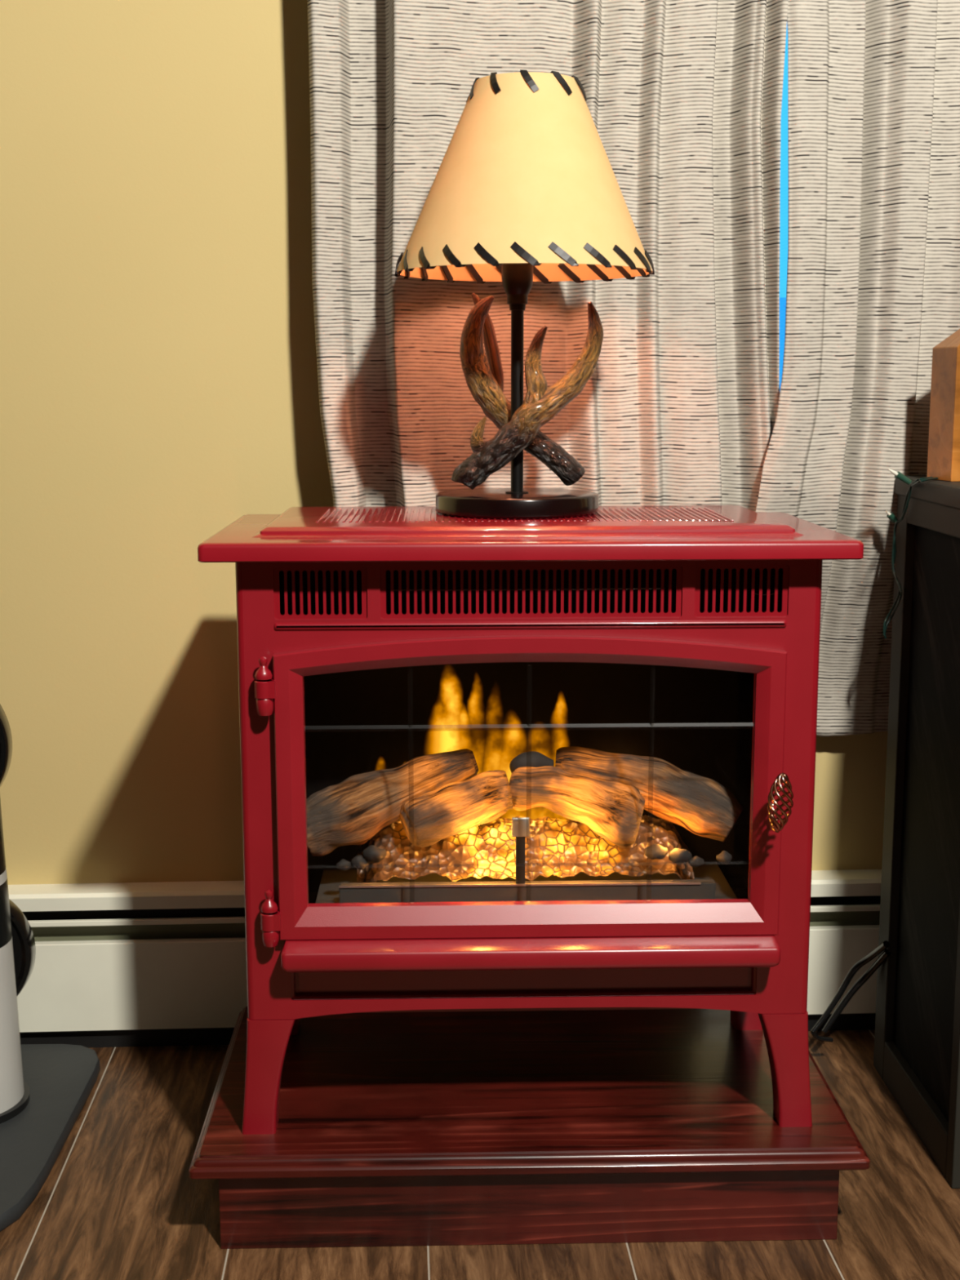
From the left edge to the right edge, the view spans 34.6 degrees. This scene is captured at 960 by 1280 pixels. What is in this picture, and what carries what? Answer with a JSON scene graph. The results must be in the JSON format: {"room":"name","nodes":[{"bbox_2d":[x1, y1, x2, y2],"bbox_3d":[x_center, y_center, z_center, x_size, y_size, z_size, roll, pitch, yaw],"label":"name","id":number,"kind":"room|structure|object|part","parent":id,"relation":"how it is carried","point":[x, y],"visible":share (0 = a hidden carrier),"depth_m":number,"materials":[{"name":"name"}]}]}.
{"room":"living room","nodes":[
{"label":"living room","id":0,"kind":"room"},
{"bbox_2d":[0,0,887,884],"bbox_3d":[0.119,-0.685,1.875,4.600,2.400,0.100,-1,9,-3],"label":"wall","id":1,"kind":"structure","parent":0,"point":[159,381],"depth_m":1.86,"materials":[{"name":"yellow paint"}]},
{"bbox_2d":[8,869,881,1047],"bbox_3d":[0.025,0.410,1.977,3.200,0.207,0.046,-1,9,-3],"label":"baseboard heater","id":2,"kind":"object","parent":1,"relation":"attached to","point":[162,963],"visible":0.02,"depth_m":1.94,"materials":[{"name":"beige metal"}]},
{"bbox_3d":[0.026,0.430,1.963,3.200,0.115,0.012,-1,9,-3],"label":"panel","id":3,"kind":"part","parent":2,"relation":"part of","materials":[{"name":"beige metal"}]},
{"bbox_3d":[0.024,0.408,1.997,3.200,0.203,0.003,-1,9,-3],"label":"plate","id":4,"kind":"part","parent":2,"relation":"part of","materials":[{"name":"white metal"}]},
{"bbox_2d":[307,0,788,511],"bbox_3d":[0.082,-0.471,1.746,0.546,1.220,0.080,-1,9,-3],"label":"curtain","id":5,"kind":"object","parent":1,"relation":"hanging from","point":[678,406],"visible":0.44,"depth_m":1.74,"materials":[{"name":"fabric"}]},
{"bbox_2d":[755,0,959,736],"bbox_3d":[0.464,-0.474,1.784,0.304,1.228,0.128,-1,9,-3],"label":"curtain","id":6,"kind":"object","parent":1,"relation":"hanging from","point":[873,268],"visible":0.66,"depth_m":1.75,"materials":[{"name":"fabric"}]},
{"bbox_2d":[0,1029,959,1279],"bbox_3d":[0.215,0.822,0.262,4.600,0.050,3.778,-1,9,-3],"label":"floor","id":7,"kind":"structure","parent":0,"point":[119,1200],"depth_m":1.53,"materials":[{"name":"brown wood"}]},
{"bbox_2d":[0,704,100,1231],"bbox_3d":[-0.658,0.313,1.672,0.397,0.540,0.435,0,9,-1],"label":"stand","id":8,"kind":"object","parent":7,"relation":"on","point":[45,1089],"visible":1,"depth_m":1.73,"materials":[{"name":"dark grey plastic"},{"name":"white plastic"},{"name":"black plastic"}]},
{"bbox_2d":[188,1005,870,1248],"bbox_3d":[0.045,0.513,1.674,0.657,0.100,0.384,0,9,-1],"label":"platform","id":9,"kind":"object","parent":7,"relation":"on","point":[439,1128],"visible":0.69,"depth_m":1.51,"materials":[{"name":"brown wood"}]},
{"bbox_2d":[197,505,863,1134],"bbox_3d":[0.045,0.173,1.595,0.610,0.598,0.357,0,9,-1],"label":"electric stove","id":10,"kind":"object","parent":9,"relation":"on","point":[557,763],"visible":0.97,"depth_m":1.50,"materials":[{"name":"red metal"}]},
{"bbox_3d":[-0.209,0.427,1.531,0.056,0.119,0.040,0,9,-1],"label":"leg","id":11,"kind":"part","parent":10,"relation":"part of","materials":[{"name":"red metal"}]},
{"bbox_3d":[-0.214,0.390,1.754,0.056,0.119,0.040,0,9,-1],"label":"leg","id":12,"kind":"part","parent":10,"relation":"part of","materials":[{"name":"red metal"}]},
{"bbox_3d":[0.040,0.182,1.500,0.017,0.019,0.004,0,9,-1],"label":"metal plate","id":13,"kind":"part","parent":10,"relation":"part of","materials":[{"name":"metal"}]},
{"bbox_3d":[0.043,0.329,1.508,0.456,0.042,0.008,0,9,-1],"label":"recessed panel","id":14,"kind":"part","parent":10,"relation":"part of","materials":[{"name":"red metal"}]},
{"bbox_2d":[394,69,654,518],"bbox_3d":[0.045,-0.349,1.583,0.266,0.434,0.266,0,9,-1],"label":"table lamp","id":15,"kind":"object","parent":10,"relation":"on","point":[525,189],"visible":1,"depth_m":1.51,"materials":[{"name":"beige fabric"}]},
{"bbox_2d":[502,262,533,310],"bbox_3d":[0.038,-0.372,1.579,0.032,0.066,0.032,0,9,-1],"label":"socket","id":16,"kind":"object","parent":15,"relation":"attached to","point":[517,277],"depth_m":1.57,"materials":[{"name":"black paint"}]},
{"bbox_3d":[0.045,-0.469,1.563,0.263,0.187,0.263,0,9,-1],"label":"lamp shade","id":17,"kind":"part","parent":15,"relation":"part of","materials":[{"name":"beige paper"}]},
{"bbox_3d":[0.043,-0.123,1.585,0.526,0.010,0.268,0,9,-1],"label":"raised plate","id":18,"kind":"part","parent":10,"relation":"part of","materials":[{"name":"red metal"}]},
{"bbox_3d":[0.047,0.145,1.478,0.538,0.453,0.012,0,9,-1],"label":"plate","id":19,"kind":"part","parent":10,"relation":"part of","materials":[{"name":"red metal"}]},
{"bbox_3d":[0.048,0.141,1.466,0.481,0.293,0.018,0,9,-1],"label":"door frame","id":20,"kind":"part","parent":10,"relation":"part of","materials":[{"name":"red metal"}]},
{"bbox_3d":[0.048,-0.014,1.444,0.482,0.007,0.003,0,9,-1],"label":"raised moulding","id":21,"kind":"part","parent":10,"relation":"part of","materials":[{"name":"red metal"}]},
{"bbox_3d":[0.298,0.387,1.767,0.056,0.119,0.040,0,9,-1],"label":"leg","id":22,"kind":"part","parent":10,"relation":"part of","materials":[{"name":"red metal"}]},
{"bbox_3d":[0.276,0.173,1.450,0.007,0.008,0.038,0,9,-1],"label":"handle stem","id":23,"kind":"part","parent":10,"relation":"part of","materials":[{"name":"orange metal"}]},
{"bbox_3d":[0.279,0.150,1.428,0.024,0.055,0.024,0,9,-1],"label":"spring handle","id":24,"kind":"part","parent":10,"relation":"part of","materials":[{"name":"orange metal"}]},
{"bbox_3d":[0.304,0.424,1.544,0.056,0.119,0.040,0,9,-1],"label":"leg","id":25,"kind":"part","parent":10,"relation":"part of","materials":[{"name":"red metal"}]},
{"bbox_2d":[810,940,891,1042],"bbox_3d":[0.456,0.424,1.874,0.092,0.150,0.049,5,11,30],"label":"power cord","id":26,"kind":"object","parent":7,"relation":"on","point":[885,944],"visible":1,"depth_m":1.89,"materials":[{"name":"black rubber"}]},
{"bbox_2d":[873,475,959,1188],"bbox_3d":[0.757,0.213,1.570,0.538,0.728,0.575,0,9,-1],"label":"base cabinet","id":27,"kind":"object","parent":7,"relation":"on","point":[917,1055],"visible":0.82,"depth_m":1.72,"materials":[{"name":"black wood"}]},
{"bbox_2d":[883,468,937,638],"bbox_3d":[0.497,-0.094,1.734,0.083,0.200,0.166,3,10,17],"label":"string light","id":28,"kind":"object","parent":27,"relation":"hanging from","point":[898,475],"visible":0.94,"depth_m":1.76,"materials":[{"name":"green metal"}]},
{"bbox_3d":[0.466,-0.145,1.758,0.007,0.007,0.004,-3,10,-17],"label":"mini bulb","id":29,"kind":"part","parent":28,"relation":"part of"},
{"bbox_2d":[886,511,897,523],"bbox_3d":[0.471,-0.140,1.760,0.013,0.013,0.008,-4,10,-21],"label":"bulb socket","id":30,"kind":"object","parent":28,"relation":"attached to","point":[890,515],"depth_m":1.76,"materials":[{"name":"green plastic"}]},
{"bbox_3d":[0.457,-0.185,1.702,0.011,0.008,0.004,-1,9,-8],"label":"mini bulb","id":31,"kind":"part","parent":28,"relation":"part of","materials":[{"name":"glass"}]},
{"bbox_2d":[894,471,911,484],"bbox_3d":[0.469,-0.179,1.705,0.019,0.015,0.008,-2,10,-11],"label":"bulb socket","id":32,"kind":"object","parent":28,"relation":"attached to","point":[898,475],"depth_m":1.70,"materials":[{"name":"green plastic"}]},
{"bbox_3d":[0.501,0.194,1.687,0.004,0.624,0.235,0,9,-1],"label":"panel","id":33,"kind":"part","parent":27,"relation":"part of","materials":[{"name":"black wood"}]},
{"bbox_2d":[926,328,959,481],"bbox_3d":[0.555,-0.261,1.684,0.110,0.171,0.051,-2,10,-14],"label":"wooden box","id":34,"kind":"object","parent":27,"relation":"on","point":[944,441],"visible":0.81,"depth_m":1.67,"materials":[{"name":"brown wood"}]}
]}

